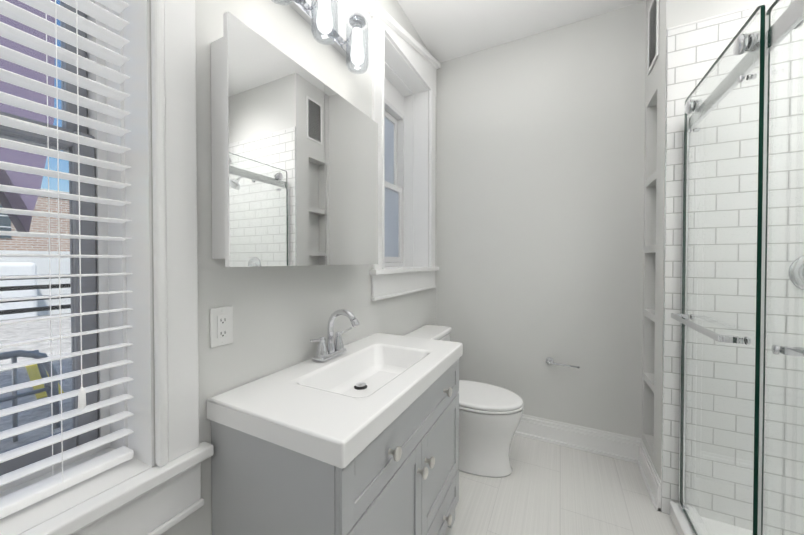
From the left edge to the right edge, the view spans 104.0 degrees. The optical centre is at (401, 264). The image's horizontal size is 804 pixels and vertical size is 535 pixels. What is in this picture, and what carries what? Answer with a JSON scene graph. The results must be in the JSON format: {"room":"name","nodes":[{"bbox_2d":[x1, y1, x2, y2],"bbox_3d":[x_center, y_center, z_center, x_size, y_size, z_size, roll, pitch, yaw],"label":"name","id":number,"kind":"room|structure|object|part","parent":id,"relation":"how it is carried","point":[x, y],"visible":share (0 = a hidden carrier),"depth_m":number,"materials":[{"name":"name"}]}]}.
{"room":"bathroom","nodes":[
{"label":"bathroom","id":0,"kind":"room"},
{"bbox_2d":[149,0,436,534],"bbox_3d":[-0.636,-0.183,1.124,0.330,2.870,3.820,0,1,27],"label":"wall","id":1,"kind":"structure","parent":0,"point":[281,315],"depth_m":1.12,"materials":[{"name":"white paint"}]},
{"bbox_2d":[0,0,213,534],"bbox_3d":[-0.935,-0.413,0.432,0.340,2.183,1.150,0,1,27],"label":"window","id":2,"kind":"structure","parent":1,"relation":"in","point":[139,493],"depth_m":0.81,"materials":[{"name":"white paint"}]},
{"bbox_3d":[-1.046,-0.320,0.489,0.090,1.660,0.900,0,1,27],"label":"window frame","id":3,"kind":"part","parent":2,"relation":"part of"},
{"bbox_2d":[0,0,133,518],"bbox_3d":[-0.898,-0.402,0.413,0.073,1.801,0.868,0,1,27],"label":"window blind","id":4,"kind":"object","parent":2,"relation":"attached to","point":[16,501],"visible":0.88,"depth_m":0.70,"materials":[{"name":"white plastic"}]},
{"bbox_2d":[210,306,232,347],"bbox_3d":[-0.539,0.184,0.942,0.009,0.115,0.070,0,1,27],"label":"outlet","id":5,"kind":"object","parent":1,"relation":"attached to","point":[221,325],"visible":1,"depth_m":0.94,"materials":[{"name":"white plastic"}]},
{"bbox_2d":[211,11,377,266],"bbox_3d":[-0.342,-0.334,1.194,0.126,0.670,0.757,0,1,27],"label":"medicine cabinet mirror","id":6,"kind":"object","parent":1,"relation":"attached to","point":[294,149],"visible":1,"depth_m":0.99,"materials":[{"name":"white mirror"}]},
{"bbox_2d":[271,0,368,73],"bbox_3d":[-0.317,-0.976,1.204,0.152,0.242,0.610,0,1,27],"label":"sconce","id":7,"kind":"object","parent":1,"relation":"attached to","point":[320,21],"visible":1,"depth_m":1.33,"materials":[{"name":"white glass"}]},
{"bbox_2d":[367,1,440,300],"bbox_3d":[-0.067,-0.704,2.142,0.340,1.780,0.995,0,1,27],"label":"window","id":8,"kind":"structure","parent":1,"relation":"in","point":[399,85],"depth_m":2.37,"materials":[{"name":"white paint"}]},
{"bbox_3d":[-0.177,-0.578,2.204,0.090,1.190,0.710,0,1,27],"label":"window frame","id":9,"kind":"part","parent":8,"relation":"part of","materials":[{"name":"white wood"}]},
{"bbox_2d":[397,0,645,62],"bbox_3d":[0.466,-1.671,0.547,2.800,0.120,3.820,0,1,27],"label":"ceiling","id":10,"kind":"structure","parent":0,"point":[446,30],"depth_m":2.08,"materials":[{"name":"white paint"}]},
{"bbox_2d":[436,1,645,438],"bbox_3d":[1.431,-0.197,2.107,2.470,2.870,0.200,0,1,27],"label":"wall","id":11,"kind":"structure","parent":0,"point":[540,187],"depth_m":2.19,"materials":[{"name":"white paint"}]},
{"bbox_2d":[546,357,579,368],"bbox_3d":[1.093,0.673,2.140,0.208,0.050,0.063,0,1,27],"label":"toilet paper holder","id":12,"kind":"object","parent":11,"relation":"attached to","point":[549,360],"visible":1,"depth_m":2.14,"materials":[{"name":"silver metal"}]},
{"bbox_2d":[515,414,640,462],"bbox_3d":[0.889,1.163,2.272,1.370,0.154,0.026,0,1,27],"label":"baseboard","id":13,"kind":"structure","parent":11,"relation":"attached to","point":[617,446],"depth_m":2.11,"materials":[{"name":"white paint"}]},
{"bbox_2d":[444,434,677,534],"bbox_3d":[0.466,1.319,0.586,2.800,0.120,3.820,0,1,27],"label":"floor","id":14,"kind":"structure","parent":0,"point":[545,488],"depth_m":1.67,"materials":[{"name":"tile"}]},
{"bbox_2d":[206,309,462,534],"bbox_3d":[-0.125,0.715,1.214,0.506,1.072,0.940,0,1,27],"label":"bathroom vanity","id":15,"kind":"object","parent":14,"relation":"on","point":[335,436],"visible":1,"depth_m":0.89,"materials":[{"name":"grey"}]},
{"bbox_2d":[404,325,523,477],"bbox_3d":[0.396,0.845,2.005,0.711,0.790,0.450,0,1,27],"label":"toilet","id":16,"kind":"object","parent":14,"relation":"on","point":[490,415],"visible":0.48,"depth_m":1.85,"materials":[{"name":"white ceramic"}]},
{"bbox_2d":[670,501,765,534],"bbox_3d":[1.385,1.220,0.720,0.858,0.075,1.466,0,1,27],"label":"shower floor","id":17,"kind":"structure","parent":14,"relation":"on","point":[681,523],"depth_m":1.45,"materials":[{"name":"white tile"}]},
{"bbox_2d":[671,0,803,534],"bbox_3d":[1.052,0.202,0.875,0.165,1.954,1.464,0,1,27],"label":"glass","id":18,"kind":"object","parent":17,"relation":"on","point":[764,42],"visible":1,"depth_m":1.01,"materials":[{"name":"clear glass"}]},
{"bbox_2d":[642,0,773,479],"bbox_3d":[1.899,-0.189,1.516,1.100,2.870,0.430,0,1,27],"label":"wall","id":19,"kind":"structure","parent":0,"point":[673,13],"depth_m":1.70,"materials":[{"name":"white paint"}]},
{"bbox_2d":[636,438,661,511],"bbox_3d":[1.388,1.170,1.771,0.026,0.154,0.410,0,1,27],"label":"baseboard","id":20,"kind":"structure","parent":19,"relation":"attached to","point":[652,481],"depth_m":1.74,"materials":[{"name":"white paint"}]},
{"bbox_2d":[647,0,658,74],"bbox_3d":[1.405,-1.302,1.757,0.010,0.370,0.200,0,1,27],"label":"air vent","id":21,"kind":"object","parent":19,"relation":"in","point":[653,32],"visible":1,"depth_m":1.75,"materials":[{"name":"grey metal"}]},
{"label":"outside","id":22,"kind":"structure","parent":0,"visible":0},
{"bbox_3d":[-23.238,5.061,22.993,59.650,0.200,100.000,0,1,27],"label":"ground","id":23,"kind":"structure","parent":22,"visible":0},
{"bbox_2d":[0,0,72,451],"bbox_3d":[-8.566,0.472,9.956,21.750,9.323,26.100,0,1,27],"label":"outdoor view","id":24,"kind":"structure","parent":23,"relation":"on","point":[24,353],"depth_m":3.80,"materials":[{"name":"multicoloured"}]},
{"bbox_3d":[1.127,-0.168,-0.009,1.100,2.870,2.990,0,1,27],"label":"wall","id":25,"kind":"structure","parent":0,"visible":0},
{"bbox_2d":[661,0,803,534],"bbox_3d":[1.695,0.042,1.372,0.870,2.412,0.017,0,1,27],"label":"shower wall tile","id":26,"kind":"structure","parent":25,"relation":"attached to","point":[695,50],"depth_m":1.43,"materials":[{"name":"white tile"}]},
{"bbox_2d":[788,255,803,290],"bbox_3d":[1.753,0.034,1.307,0.176,0.176,0.056,0,1,27],"label":"shower valve","id":27,"kind":"object","parent":26,"relation":"attached to","point":[791,278],"depth_m":1.31,"materials":[{"name":"silver metal"}]}
]}

